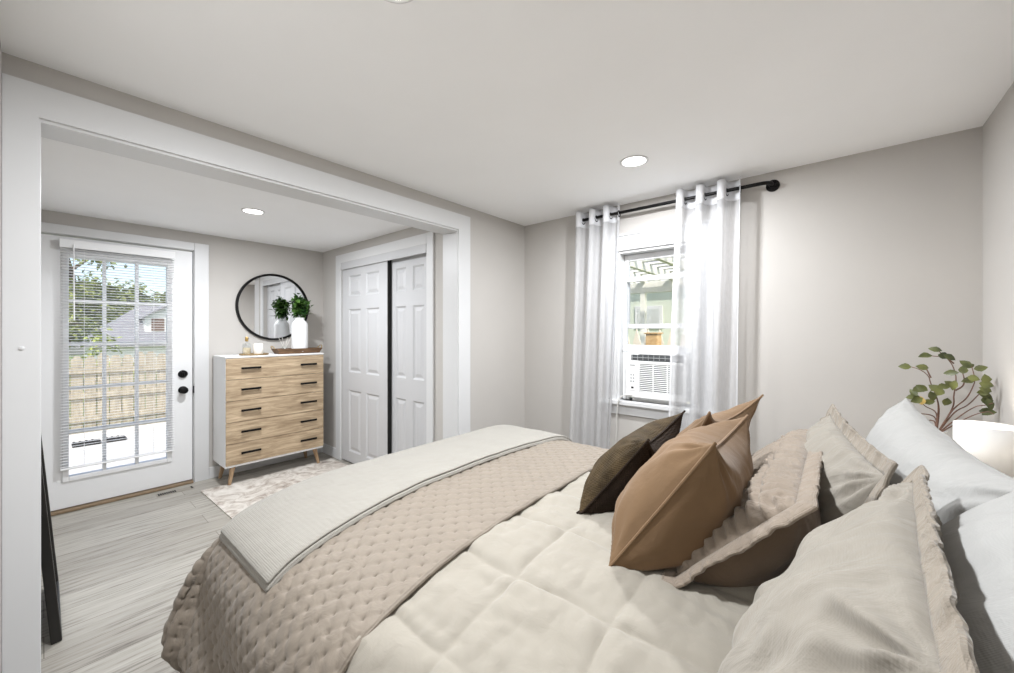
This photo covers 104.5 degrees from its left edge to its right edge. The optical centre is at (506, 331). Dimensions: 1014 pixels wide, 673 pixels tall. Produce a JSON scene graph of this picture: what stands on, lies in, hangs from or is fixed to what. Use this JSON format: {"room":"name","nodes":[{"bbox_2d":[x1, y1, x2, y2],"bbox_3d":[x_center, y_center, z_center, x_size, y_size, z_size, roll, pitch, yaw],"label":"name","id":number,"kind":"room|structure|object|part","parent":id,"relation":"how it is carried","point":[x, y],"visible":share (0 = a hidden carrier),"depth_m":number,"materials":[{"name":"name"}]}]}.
{"room":"bedroom","nodes":[
{"label":"bedroom","id":0,"kind":"room"},
{"bbox_2d":[0,42,1,672],"bbox_3d":[-0.781,0.195,0.512,2.886,2.330,0.040,0,0,40],"label":"wall","id":1,"kind":"structure","parent":0,"point":[0,42],"depth_m":1.32,"materials":[{"name":"beige paint"}]},
{"bbox_2d":[41,209,322,466],"bbox_3d":[-2.849,0.236,3.599,0.120,2.248,2.258,0,0,40],"label":"wall","id":2,"kind":"structure","parent":0,"point":[232,262],"depth_m":3.76,"materials":[{"name":"beige paint"}]},
{"bbox_2d":[41,234,193,510],"bbox_3d":[-3.111,0.309,3.182,0.116,2.042,0.915,0,0,40],"label":"door","id":3,"kind":"structure","parent":2,"relation":"in","point":[65,490],"depth_m":3.11,"materials":[{"name":"white paint"}]},
{"bbox_2d":[59,238,174,470],"bbox_3d":[-3.098,0.176,3.156,0.058,1.723,0.662,0,0,40],"label":"blind","id":4,"kind":"object","parent":3,"relation":"attached to","point":[68,243],"visible":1,"depth_m":3.13,"materials":[{"name":"plastic"}]},
{"bbox_3d":[-3.103,1.031,3.161,0.026,0.014,0.654,0,0,40],"label":"rail","id":5,"kind":"part","parent":4,"relation":"part of","materials":[{"name":"plastic"}]},
{"bbox_3d":[-3.107,0.192,3.157,0.030,1.664,0.401,0,0,40],"label":"ladder cord","id":6,"kind":"part","parent":4,"relation":"part of","materials":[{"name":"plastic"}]},
{"bbox_3d":[-3.125,0.265,3.179,0.012,1.739,0.634,0,0,40],"label":"glazing frame","id":7,"kind":"part","parent":3,"relation":"part of","materials":[{"name":"white paint"}]},
{"bbox_3d":[-2.848,0.520,3.458,0.072,0.066,0.066,0,0,40],"label":"knob","id":8,"kind":"part","parent":3,"relation":"part of","materials":[{"name":"black metal"}]},
{"bbox_2d":[41,222,208,515],"bbox_3d":[-3.145,0.283,3.227,0.150,2.154,1.105,0,0,40],"label":"trim","id":9,"kind":"structure","parent":2,"relation":"attached to","point":[200,254],"depth_m":3.54,"materials":[{"name":"white paint"}]},
{"bbox_3d":[-3.112,-0.759,3.180,0.020,0.070,0.919,0,0,40],"label":"casing","id":10,"kind":"part","parent":9,"relation":"part of","materials":[{"name":"white paint"}]},
{"bbox_3d":[-2.780,0.283,3.572,0.020,2.154,0.107,0,0,40],"label":"casing","id":11,"kind":"part","parent":9,"relation":"part of","materials":[{"name":"white paint"}]},
{"bbox_2d":[209,447,321,478],"bbox_3d":[-2.407,1.308,4.016,0.014,0.105,1.051,0,0,40],"label":"baseboard","id":12,"kind":"structure","parent":2,"relation":"attached to","point":[213,471],"depth_m":3.92,"materials":[{"name":"white paint"}]},
{"bbox_2d":[235,274,308,339],"bbox_3d":[-2.388,-0.247,4.029,0.026,0.680,0.680,0,0,40],"label":"round mirror","id":13,"kind":"object","parent":2,"relation":"attached to","point":[261,303],"visible":0.74,"depth_m":3.98,"materials":[{"name":"black metal"}]},
{"bbox_2d":[41,452,353,672],"bbox_3d":[-0.624,1.420,2.298,5.196,0.120,3.500,0,0,40],"label":"floor","id":14,"kind":"structure","parent":0,"point":[123,565],"depth_m":2.24,"materials":[{"name":"grey wood"}]},
{"bbox_2d":[41,436,61,644],"bbox_3d":[-2.231,0.501,1.853,0.600,1.717,0.162,0,0,40],"label":"floor mirror","id":15,"kind":"object","parent":14,"relation":"on","point":[48,556],"visible":0.36,"depth_m":1.70,"materials":[{"name":"black paint"}]},
{"bbox_2d":[156,486,193,496],"bbox_3d":[-2.812,1.357,3.330,0.073,0.005,0.245,0,0,40],"label":"floor vent","id":16,"kind":"object","parent":14,"relation":"in","point":[189,487],"visible":1,"depth_m":3.32,"materials":[{"name":"metal"}]},
{"bbox_2d":[213,353,323,484],"bbox_3d":[-2.289,0.792,3.819,0.410,1.139,0.848,0,0,40],"label":"dresser","id":17,"kind":"object","parent":14,"relation":"on","point":[265,407],"visible":0.98,"depth_m":3.62,"materials":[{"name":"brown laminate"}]},
{"bbox_3d":[-2.632,1.274,3.632,0.071,0.174,0.043,0,0,-24],"label":"leg","id":18,"kind":"part","parent":17,"relation":"part of","materials":[{"name":"brown wood"}]},
{"bbox_3d":[-2.433,1.270,3.466,0.049,0.164,0.064,0,0,40],"label":"leg","id":19,"kind":"part","parent":17,"relation":"part of","materials":[{"name":"brown wood"}]},
{"bbox_3d":[-2.292,0.327,3.517,0.024,0.018,0.156,0,0,40],"label":"handle","id":20,"kind":"part","parent":17,"relation":"part of","materials":[{"name":"black metal"}]},
{"bbox_3d":[-2.292,0.514,3.517,0.024,0.018,0.156,0,0,40],"label":"handle","id":21,"kind":"part","parent":17,"relation":"part of","materials":[{"name":"black metal"}]},
{"bbox_3d":[-2.292,0.701,3.517,0.024,0.018,0.156,0,0,40],"label":"handle","id":22,"kind":"part","parent":17,"relation":"part of","materials":[{"name":"black metal"}]},
{"bbox_3d":[-2.292,0.887,3.517,0.024,0.018,0.156,0,0,40],"label":"handle","id":23,"kind":"part","parent":17,"relation":"part of","materials":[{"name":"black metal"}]},
{"bbox_3d":[-2.292,1.074,3.517,0.024,0.018,0.156,0,0,40],"label":"handle","id":24,"kind":"part","parent":17,"relation":"part of","materials":[{"name":"black metal"}]},
{"bbox_2d":[239,353,268,355],"bbox_3d":[-2.372,0.215,3.682,0.236,0.015,0.236,0,0,40],"label":"tray","id":25,"kind":"object","parent":17,"relation":"on","point":[241,354],"visible":0.8,"depth_m":3.59,"materials":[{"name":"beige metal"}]},
{"bbox_2d":[243,337,250,353],"bbox_3d":[-2.411,0.133,3.636,0.068,0.160,0.068,0,0,40],"label":"perfume bottle","id":26,"kind":"object","parent":25,"relation":"on","point":[245,350],"visible":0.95,"depth_m":3.62,"materials":[{"name":"clear glass"}]},
{"bbox_2d":[253,343,262,353],"bbox_3d":[-2.333,0.161,3.681,0.080,0.102,0.080,0,0,40],"label":"candle","id":27,"kind":"object","parent":25,"relation":"on","point":[257,348],"visible":0.96,"depth_m":3.65,"materials":[{"name":"white wax"}]},
{"bbox_3d":[-2.271,0.332,3.804,0.316,0.183,0.837,0,0,40],"label":"drawer","id":28,"kind":"part","parent":17,"relation":"part of","materials":[{"name":"brown wood"}]},
{"bbox_3d":[-2.271,0.519,3.804,0.316,0.183,0.837,0,0,40],"label":"drawer","id":29,"kind":"part","parent":17,"relation":"part of","materials":[{"name":"brown wood"}]},
{"bbox_3d":[-2.271,0.706,3.804,0.316,0.183,0.837,0,0,40],"label":"drawer","id":30,"kind":"part","parent":17,"relation":"part of","materials":[{"name":"brown wood"}]},
{"bbox_3d":[-2.271,0.892,3.804,0.316,0.183,0.837,0,0,40],"label":"drawer","id":31,"kind":"part","parent":17,"relation":"part of","materials":[{"name":"brown wood"}]},
{"bbox_3d":[-2.271,1.079,3.804,0.316,0.183,0.837,0,0,40],"label":"drawer","id":32,"kind":"part","parent":17,"relation":"part of","materials":[{"name":"brown wood"}]},
{"bbox_2d":[271,345,321,353],"bbox_3d":[-2.126,0.182,3.980,0.174,0.081,0.485,0,0,40],"label":"wooden tray","id":33,"kind":"object","parent":17,"relation":"on","point":[310,349],"visible":0.99,"depth_m":3.92,"materials":[{"name":"brown wood"}]},
{"bbox_2d":[291,318,307,351],"bbox_3d":[-2.111,0.036,3.998,0.150,0.347,0.150,0,0,40],"label":"ceramic vase","id":34,"kind":"object","parent":33,"relation":"in","point":[299,327],"visible":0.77,"depth_m":3.94,"materials":[{"name":"white ceramic"}]},
{"bbox_2d":[286,293,312,319],"bbox_3d":[-2.115,-0.198,3.978,0.203,0.374,0.259,0,0,40],"label":"bouquet","id":35,"kind":"object","parent":34,"relation":"in","point":[298,308],"visible":0.99,"depth_m":3.98,"materials":[{"name":"green plant"}]},
{"bbox_3d":[-1.970,0.327,3.897,0.024,0.018,0.156,0,0,40],"label":"handle","id":36,"kind":"part","parent":17,"relation":"part of","materials":[{"name":"black metal"}]},
{"bbox_3d":[-1.970,0.514,3.897,0.024,0.018,0.156,0,0,40],"label":"handle","id":37,"kind":"part","parent":17,"relation":"part of","materials":[{"name":"black metal"}]},
{"bbox_3d":[-1.970,0.701,3.897,0.024,0.018,0.156,0,0,40],"label":"handle","id":38,"kind":"part","parent":17,"relation":"part of","materials":[{"name":"black metal"}]},
{"bbox_3d":[-1.970,0.887,3.897,0.024,0.018,0.156,0,0,40],"label":"handle","id":39,"kind":"part","parent":17,"relation":"part of","materials":[{"name":"black metal"}]},
{"bbox_3d":[-1.970,1.074,3.897,0.024,0.018,0.156,0,0,40],"label":"handle","id":40,"kind":"part","parent":17,"relation":"part of","materials":[{"name":"black metal"}]},
{"bbox_3d":[-1.958,1.269,4.021,0.074,0.166,0.043,0,0,-23],"label":"leg","id":41,"kind":"part","parent":17,"relation":"part of","materials":[{"name":"brown wood"}]},
{"bbox_2d":[201,458,347,518],"bbox_3d":[-1.745,1.355,3.355,1.308,0.009,1.148,0,0,40],"label":"rug","id":42,"kind":"object","parent":14,"relation":"on","point":[232,499],"visible":0.4,"depth_m":3.41,"materials":[{"name":"white fabric"}]},
{"bbox_3d":[0.343,1.060,1.318,2.100,0.600,1.625,0,0,40],"label":"bed","id":43,"kind":"object","parent":14,"relation":"on","visible":0},
{"bbox_2d":[217,471,785,672],"bbox_3d":[0.284,0.859,1.389,2.173,0.522,1.829,0,0,40],"label":"comforter","id":44,"kind":"object","parent":43,"relation":"on","point":[537,592],"visible":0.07,"depth_m":0.90,"materials":[{"name":"fabric"}]},
{"bbox_2d":[161,440,608,672],"bbox_3d":[-0.209,0.912,1.788,0.979,0.636,1.950,0,0,40],"label":"quilt","id":45,"kind":"object","parent":44,"relation":"on","point":[312,619],"visible":0.6,"depth_m":1.19,"materials":[{"name":"beige fabric"}]},
{"bbox_2d":[219,425,571,592],"bbox_3d":[-0.323,0.669,1.932,0.533,0.198,1.726,0,0,40],"label":"throw blanket","id":46,"kind":"object","parent":45,"relation":"on","point":[272,535],"visible":0.98,"depth_m":1.46,"materials":[{"name":"beige fabric"}]},
{"bbox_2d":[576,410,685,513],"bbox_3d":[0.479,0.477,1.480,0.261,0.301,0.528,0,0,35],"label":"lumbar cushion","id":47,"kind":"object","parent":44,"relation":"on","point":[611,473],"visible":0.66,"depth_m":1.32,"materials":[{"name":"brown fabric"}]},
{"bbox_2d":[608,414,753,570],"bbox_3d":[0.522,0.439,1.157,0.331,0.375,0.531,0,0,40],"label":"velvet cushion","id":48,"kind":"object","parent":44,"relation":"on","point":[695,481],"visible":0.88,"depth_m":0.99,"materials":[{"name":"brown fabric"}]},
{"bbox_2d":[676,394,763,436],"bbox_3d":[0.774,0.451,1.539,0.523,0.383,0.257,0,0,-41],"label":"velvet cushion","id":49,"kind":"object","parent":44,"relation":"on","point":[739,411],"visible":0.27,"depth_m":1.53,"materials":[{"name":"brown fabric"}]},
{"bbox_2d":[661,429,822,587],"bbox_3d":[0.804,0.495,1.235,0.324,0.310,0.946,0,0,40],"label":"pillow","id":50,"kind":"object","parent":44,"relation":"on","point":[779,507],"visible":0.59,"depth_m":0.92,"materials":[{"name":"beige fabric"}]},
{"bbox_2d":[718,465,979,672],"bbox_3d":[0.469,0.442,0.564,0.271,0.406,0.607,0,0,44],"label":"sham","id":51,"kind":"object","parent":44,"relation":"on","point":[872,588],"visible":0.98,"depth_m":0.45,"materials":[{"name":"beige fabric"}]},
{"bbox_2d":[804,404,898,524],"bbox_3d":[0.922,0.452,1.157,0.211,0.373,0.788,0,0,32],"label":"sham","id":52,"kind":"object","parent":44,"relation":"on","point":[854,473],"visible":0.44,"depth_m":0.94,"materials":[{"name":"beige fabric"}]},
{"bbox_2d":[866,398,1013,524],"bbox_3d":[1.015,0.421,0.985,0.247,0.387,1.019,0,0,36],"label":"sleeping pillow","id":53,"kind":"object","parent":44,"relation":"on","point":[959,482],"visible":0.34,"depth_m":0.84,"materials":[{"name":"white fabric"}]},
{"bbox_2d":[940,491,1013,672],"bbox_3d":[0.526,0.388,0.341,0.386,0.424,0.940,0,0,40],"label":"sleeping pillow","id":54,"kind":"object","parent":44,"relation":"on","point":[978,543],"visible":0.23,"depth_m":0.45,"materials":[{"name":"white fabric"}]},
{"bbox_3d":[1.812,1.050,1.709,0.455,0.620,0.610,0,0,40],"label":"nightstand","id":55,"kind":"object","parent":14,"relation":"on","visible":0},
{"bbox_2d":[953,420,1013,477],"bbox_3d":[1.817,0.547,1.488,0.168,0.385,0.168,0,0,40],"label":"table lamp","id":56,"kind":"object","parent":55,"relation":"on","point":[991,443],"visible":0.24,"depth_m":1.44,"materials":[{"name":"white ceramic"}]},
{"bbox_3d":[1.949,0.595,1.782,0.150,0.290,0.149,0,0,40],"label":"flower vase","id":57,"kind":"object","parent":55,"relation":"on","visible":0},
{"bbox_2d":[898,347,996,431],"bbox_3d":[1.926,0.293,1.785,0.134,0.447,0.379,0,0,-38],"label":"leafy branches","id":58,"kind":"object","parent":57,"relation":"in","point":[986,384],"visible":0.82,"depth_m":1.74,"materials":[{"name":"green plant"}]},
{"bbox_2d":[41,137,410,251],"bbox_3d":[-1.868,-0.978,3.156,2.190,0.180,3.200,0,0,40],"label":"ceiling","id":59,"kind":"structure","parent":0,"point":[77,180],"depth_m":2.73,"materials":[{"name":"paint"}]},
{"bbox_2d":[241,208,264,214],"bbox_3d":[-1.876,-0.884,2.900,0.150,0.007,0.150,0,0,40],"label":"recessed light","id":60,"kind":"object","parent":59,"relation":"in","point":[246,210],"visible":1,"depth_m":2.90,"materials":[{"name":"white paint"}]},
{"bbox_2d":[2,52,524,431],"bbox_3d":[-0.853,0.195,2.543,0.150,2.330,2.965,0,0,40],"label":"wall","id":61,"kind":"structure","parent":0,"point":[497,245],"depth_m":3.17,"materials":[{"name":"beige paint"}]},
{"bbox_2d":[2,73,469,672],"bbox_3d":[-1.079,0.235,2.265,0.188,2.250,2.247,0,0,40],"label":"trim","id":62,"kind":"structure","parent":61,"relation":"attached to","point":[31,111],"depth_m":1.41,"materials":[{"name":"white paint"}]},
{"bbox_3d":[-1.720,0.235,1.389,0.020,2.250,0.082,0,0,40],"label":"casing","id":63,"kind":"part","parent":62,"relation":"part of","materials":[{"name":"white paint"}]},
{"bbox_3d":[-1.032,-0.831,2.200,0.020,0.119,2.044,0,0,40],"label":"casing","id":64,"kind":"part","parent":62,"relation":"part of","materials":[{"name":"white paint"}]},
{"bbox_3d":[-0.333,0.235,3.026,0.020,2.250,0.121,0,0,40],"label":"casing","id":65,"kind":"part","parent":62,"relation":"part of","materials":[{"name":"white paint"}]},
{"bbox_2d":[323,227,442,459],"bbox_3d":[-1.297,0.236,3.829,2.190,2.248,0.100,0,0,40],"label":"wall","id":66,"kind":"structure","parent":0,"point":[329,257],"depth_m":4.23,"materials":[{"name":"beige paint"}]},
{"bbox_2d":[322,443,335,457],"bbox_3d":[-1.947,1.308,4.306,0.314,0.105,0.014,0,0,40],"label":"baseboard","id":67,"kind":"structure","parent":66,"relation":"attached to","point":[327,449],"depth_m":4.29,"materials":[{"name":"white paint"}]},
{"bbox_2d":[342,261,387,463],"bbox_3d":[-1.407,0.338,3.883,0.837,2.015,0.032,0,0,40],"label":"door","id":68,"kind":"structure","parent":66,"relation":"in","point":[364,288],"depth_m":3.86,"materials":[{"name":"white paint"}]},
{"bbox_3d":[-1.534,-0.463,3.991,0.233,0.215,0.032,0,0,40],"label":"panel","id":69,"kind":"part","parent":68,"relation":"part of","materials":[{"name":"white paint"}]},
{"bbox_3d":[-1.534,0.098,3.991,0.233,0.645,0.032,0,0,40],"label":"panel","id":70,"kind":"part","parent":68,"relation":"part of","materials":[{"name":"white paint"}]},
{"bbox_3d":[-1.534,0.920,3.991,0.233,0.630,0.032,0,0,40],"label":"panel","id":71,"kind":"part","parent":68,"relation":"part of","materials":[{"name":"white paint"}]},
{"bbox_3d":[-1.280,-0.463,3.775,0.233,0.215,0.032,0,0,40],"label":"panel","id":72,"kind":"part","parent":68,"relation":"part of","materials":[{"name":"white paint"}]},
{"bbox_3d":[-1.280,0.098,3.775,0.233,0.645,0.032,0,0,40],"label":"panel","id":73,"kind":"part","parent":68,"relation":"part of","materials":[{"name":"white paint"}]},
{"bbox_3d":[-1.280,0.920,3.775,0.233,0.630,0.032,0,0,40],"label":"panel","id":74,"kind":"part","parent":68,"relation":"part of","materials":[{"name":"white paint"}]},
{"bbox_2d":[336,232,433,459],"bbox_3d":[-1.179,0.279,3.711,1.623,2.163,0.108,0,0,40],"label":"trim","id":75,"kind":"structure","parent":66,"relation":"attached to","point":[422,243],"depth_m":3.45,"materials":[{"name":"white paint"}]},
{"bbox_3d":[-1.787,0.279,4.168,0.104,2.163,0.018,0,0,40],"label":"casing","id":76,"kind":"part","parent":75,"relation":"part of","materials":[{"name":"white paint"}]},
{"bbox_3d":[-1.200,-0.759,3.670,1.435,0.088,0.018,0,0,40],"label":"casing","id":77,"kind":"part","parent":75,"relation":"part of","materials":[{"name":"white paint"}]},
{"bbox_3d":[-0.621,0.279,3.179,0.084,2.163,0.018,0,0,40],"label":"casing","id":78,"kind":"part","parent":75,"relation":"part of","materials":[{"name":"white paint"}]},
{"bbox_2d":[388,260,390,453],"bbox_3d":[-1.081,0.338,3.611,0.011,2.015,0.034,0,0,40],"label":"door frame","id":79,"kind":"structure","parent":66,"relation":"attached to","point":[389,261],"depth_m":3.60,"materials":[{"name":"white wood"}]},
{"bbox_2d":[391,253,425,452],"bbox_3d":[-0.849,0.338,3.465,0.625,2.015,0.032,0,0,40],"label":"door","id":80,"kind":"structure","parent":66,"relation":"in","point":[408,274],"depth_m":3.47,"materials":[{"name":"white paint"}]},
{"bbox_3d":[-0.946,-0.463,3.548,0.156,0.215,0.032,0,0,40],"label":"panel","id":81,"kind":"part","parent":80,"relation":"part of","materials":[{"name":"white paint"}]},
{"bbox_3d":[-0.946,0.098,3.548,0.156,0.645,0.032,0,0,40],"label":"panel","id":82,"kind":"part","parent":80,"relation":"part of","materials":[{"name":"white paint"}]},
{"bbox_3d":[-0.946,0.920,3.548,0.156,0.630,0.032,0,0,40],"label":"panel","id":83,"kind":"part","parent":80,"relation":"part of","materials":[{"name":"white paint"}]},
{"bbox_3d":[-0.751,-0.463,3.382,0.156,0.215,0.032,0,0,40],"label":"panel","id":84,"kind":"part","parent":80,"relation":"part of","materials":[{"name":"white paint"}]},
{"bbox_3d":[-0.751,0.098,3.382,0.156,0.645,0.032,0,0,40],"label":"panel","id":85,"kind":"part","parent":80,"relation":"part of","materials":[{"name":"white paint"}]},
{"bbox_3d":[-0.751,0.920,3.382,0.156,0.630,0.032,0,0,40],"label":"panel","id":86,"kind":"part","parent":80,"relation":"part of","materials":[{"name":"white paint"}]},
{"bbox_2d":[0,0,1013,225],"bbox_3d":[0.176,-1.020,1.549,3.006,0.100,3.391,0,0,40],"label":"ceiling","id":87,"kind":"structure","parent":0,"point":[522,112],"depth_m":1.50,"materials":[{"name":"paint"}]},
{"bbox_2d":[384,0,412,3],"bbox_3d":[-0.316,-0.967,1.081,0.156,0.007,0.156,0,0,40],"label":"recessed light","id":88,"kind":"object","parent":87,"relation":"in","point":[390,1],"visible":1,"depth_m":1.15,"materials":[{"name":"white paint"}]},
{"bbox_2d":[620,155,648,166],"bbox_3d":[0.724,-0.967,2.237,0.156,0.007,0.156,0,0,40],"label":"recessed light","id":89,"kind":"object","parent":87,"relation":"in","point":[634,160],"visible":1,"depth_m":2.23,"materials":[{"name":"white paint"}]},
{"bbox_2d":[525,126,982,454],"bbox_3d":[1.240,0.195,2.804,3.006,2.330,0.140,0,0,40],"label":"wall","id":90,"kind":"structure","parent":0,"point":[858,265],"depth_m":2.20,"materials":[{"name":"beige paint"}]},
{"bbox_2d":[608,225,688,418],"bbox_3d":[1.107,-0.052,2.884,0.860,1.375,0.190,0,0,40],"label":"window","id":91,"kind":"structure","parent":90,"relation":"in","point":[657,240],"depth_m":2.97,"materials":[{"name":"white paint"}]},
{"bbox_3d":[0.815,-0.095,3.059,0.088,1.259,0.020,0,0,40],"label":"casing","id":92,"kind":"part","parent":91,"relation":"part of","materials":[{"name":"white paint"}]},
{"bbox_2d":[615,351,669,443],"bbox_3d":[1.169,0.679,3.002,0.546,1.043,0.490,0,0,40],"label":"air conditioner","id":93,"kind":"object","parent":91,"relation":"on","point":[646,375],"visible":0.59,"depth_m":2.87,"materials":[{"name":"white plastic"}]},
{"bbox_3d":[0.886,0.835,2.956,0.174,0.730,0.054,0,0,40],"label":"power cord","id":94,"kind":"part","parent":93,"relation":"part of","materials":[{"name":"white plastic"}]},
{"bbox_2d":[623,351,629,398],"bbox_3d":[0.928,0.341,3.047,0.058,0.368,0.018,0,0,40],"label":"panel","id":95,"kind":"object","parent":93,"relation":"hanging from","point":[624,352],"depth_m":3.05,"materials":[{"name":"white plastic"}]},
{"bbox_3d":[0.935,0.340,2.924,0.066,0.205,0.004,0,0,40],"label":"control panel","id":96,"kind":"part","parent":93,"relation":"part of","materials":[{"name":"white plastic"}]},
{"bbox_2d":[631,354,669,361],"bbox_3d":[1.069,0.194,2.813,0.367,0.042,0.005,0,0,40],"label":"outlet","id":97,"kind":"object","parent":93,"relation":"attached to","point":[634,357],"depth_m":2.84,"materials":[{"name":"plastic"}]},
{"bbox_2d":[639,364,669,394],"bbox_3d":[1.097,0.344,2.800,0.307,0.205,0.012,0,0,40],"label":"grille","id":98,"kind":"object","parent":93,"relation":"attached to","point":[654,379],"depth_m":2.83,"materials":[{"name":"white plastic"}]},
{"bbox_3d":[1.113,-0.045,2.912,0.557,1.140,0.141,0,0,40],"label":"frame","id":99,"kind":"part","parent":91,"relation":"part of","materials":[{"name":"white paint"}]},
{"bbox_3d":[1.061,-0.669,2.851,0.557,0.109,0.020,0,0,40],"label":"casing","id":100,"kind":"part","parent":91,"relation":"part of","materials":[{"name":"white paint"}]},
{"bbox_3d":[1.107,-0.130,2.905,0.517,0.570,0.032,0,0,40],"label":"sash","id":101,"kind":"part","parent":91,"relation":"part of","materials":[{"name":"white paint"}]},
{"bbox_3d":[1.094,0.542,2.869,0.860,0.035,0.150,0,0,40],"label":"sill","id":102,"kind":"part","parent":91,"relation":"part of","materials":[{"name":"white paint"}]},
{"bbox_3d":[1.133,-0.307,2.936,0.517,0.575,0.032,0,0,40],"label":"sash","id":103,"kind":"part","parent":91,"relation":"part of","materials":[{"name":"white paint"}]},
{"bbox_2d":[582,180,779,221],"bbox_3d":[1.081,-0.885,2.780,1.397,0.072,0.102,0,0,40],"label":"curtain rod","id":104,"kind":"object","parent":90,"relation":"attached to","point":[773,185],"visible":0.6,"depth_m":2.53,"materials":[{"name":"black metal"}]},
{"bbox_2d":[569,204,620,448],"bbox_3d":[0.674,0.192,3.072,0.440,2.277,0.094,0,0,40],"label":"sheer curtain","id":105,"kind":"object","parent":104,"relation":"hanging from","point":[596,240],"visible":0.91,"depth_m":3.07,"materials":[{"name":"white fabric"}]},
{"bbox_2d":[669,179,740,432],"bbox_3d":[1.276,0.192,2.563,0.444,2.277,0.094,0,0,40],"label":"sheer curtain","id":106,"kind":"object","parent":104,"relation":"hanging from","point":[704,323],"visible":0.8,"depth_m":2.56,"materials":[{"name":"white fabric"}]},
{"bbox_2d":[983,82,1013,425],"bbox_3d":[1.238,0.195,0.570,0.120,2.330,3.271,0,0,40],"label":"wall","id":107,"kind":"structure","parent":0,"point":[998,130],"depth_m":1.66,"materials":[{"name":"beige paint"}]},
{"label":"outside","id":108,"kind":"structure","parent":0,"visible":0},
{"bbox_2d":[69,355,156,432],"bbox_3d":[-1.164,1.810,14.094,60.000,0.300,60.000,0,0,40],"label":"ground","id":109,"kind":"structure","parent":108,"point":[70,358],"depth_m":9.14,"materials":[{"name":"green plant"}]},
{"bbox_2d":[70,334,133,423],"bbox_3d":[-7.419,0.876,7.269,1.162,1.642,1.070,0,0,29],"label":"shrub","id":110,"kind":"object","parent":109,"relation":"on","point":[99,339],"visible":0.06,"depth_m":7.22,"materials":[{"name":"green plant"}]},
{"bbox_2d":[69,258,144,393],"bbox_3d":[-10.719,-0.424,9.485,3.200,4.202,2.968,0,0,-27],"label":"tree","id":111,"kind":"object","parent":109,"relation":"on","point":[90,321],"visible":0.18,"depth_m":9.18,"materials":[{"name":"green plant"}]},
{"bbox_2d":[69,351,165,434],"bbox_3d":[-6.511,1.006,6.641,0.120,1.309,8.514,0,0,40],"label":"wooden fence","id":112,"kind":"object","parent":109,"relation":"on","point":[91,362],"visible":0.12,"depth_m":6.59,"materials":[{"name":"beige wood"}]},
{"bbox_3d":[-6.561,0.640,6.608,0.045,0.090,8.400,0,0,40],"label":"rail","id":113,"kind":"part","parent":112,"relation":"part of","materials":[{"name":"beige wood"}]},
{"bbox_3d":[-6.561,1.040,6.608,0.045,0.090,8.400,0,0,40],"label":"rail","id":114,"kind":"part","parent":112,"relation":"part of","materials":[{"name":"beige wood"}]},
{"bbox_3d":[-6.561,1.410,6.608,0.045,0.090,8.400,0,0,40],"label":"rail","id":115,"kind":"part","parent":112,"relation":"part of","materials":[{"name":"beige wood"}]},
{"bbox_2d":[69,422,165,474],"bbox_3d":[-5.053,1.630,4.610,4.530,0.060,7.500,0,0,40],"label":"patio","id":116,"kind":"structure","parent":109,"relation":"on","point":[161,455],"depth_m":5.35,"materials":[{"name":"concrete"}]},
{"bbox_2d":[72,439,100,447],"bbox_3d":[-5.927,1.575,5.534,0.200,0.050,0.280,0,0,40],"label":"drain grate","id":117,"kind":"object","parent":116,"relation":"on","point":[95,440],"visible":0.88,"depth_m":5.50,"materials":[{"name":"grey metal"}]},
{"bbox_2d":[106,435,126,442],"bbox_3d":[-5.740,1.575,5.755,0.200,0.050,0.220,0,0,40],"label":"drain grate","id":118,"kind":"object","parent":116,"relation":"on","point":[122,436],"visible":0.68,"depth_m":5.72,"materials":[{"name":"grey metal"}]},
{"bbox_2d":[79,306,165,370],"bbox_3d":[-15.173,0.175,19.202,4.820,2.970,7.920,0,0,40],"label":"house","id":119,"kind":"structure","parent":109,"relation":"on","point":[119,324],"depth_m":16.46,"materials":[{"name":"white"}]},
{"bbox_2d":[95,276,165,327],"bbox_3d":[-20.460,-0.611,22.283,4.722,4.576,5.281,0,0,19],"label":"tree","id":120,"kind":"object","parent":109,"relation":"on","point":[126,283],"visible":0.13,"depth_m":21.01,"materials":[{"name":"green plant"}]},
{"bbox_2d":[628,329,670,351],"bbox_3d":[1.555,0.815,4.751,4.730,1.690,0.060,0,0,40],"label":"picket fence","id":121,"kind":"object","parent":109,"relation":"on","point":[636,341],"visible":0.02,"depth_m":4.69,"materials":[{"name":"white wood"}]},
{"bbox_2d":[628,261,672,351],"bbox_3d":[4.345,-0.590,10.540,8.800,4.500,4.100,0,0,40],"label":"house","id":122,"kind":"structure","parent":109,"relation":"on","point":[659,305],"depth_m":9.12,"materials":[{"name":"white"}]},
{"bbox_2d":[630,257,673,344],"bbox_3d":[1.546,0.315,6.774,4.400,2.690,3.735,0,0,40],"label":"patio cover","id":123,"kind":"object","parent":109,"relation":"on","point":[642,288],"visible":0.09,"depth_m":6.86,"materials":[{"name":"white wood"}]},
{"bbox_3d":[2.480,0.485,7.133,0.090,2.350,0.090,0,0,40],"label":"post","id":124,"kind":"part","parent":123,"relation":"part of","materials":[{"name":"white wood"}]},
{"bbox_2d":[644,333,662,344],"bbox_3d":[1.647,0.838,4.411,0.160,1.645,0.170,0,0,40],"label":"box","id":125,"kind":"object","parent":109,"relation":"on","point":[651,338],"visible":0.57,"depth_m":4.36,"materials":[{"name":"beige cardboard"}]}
]}

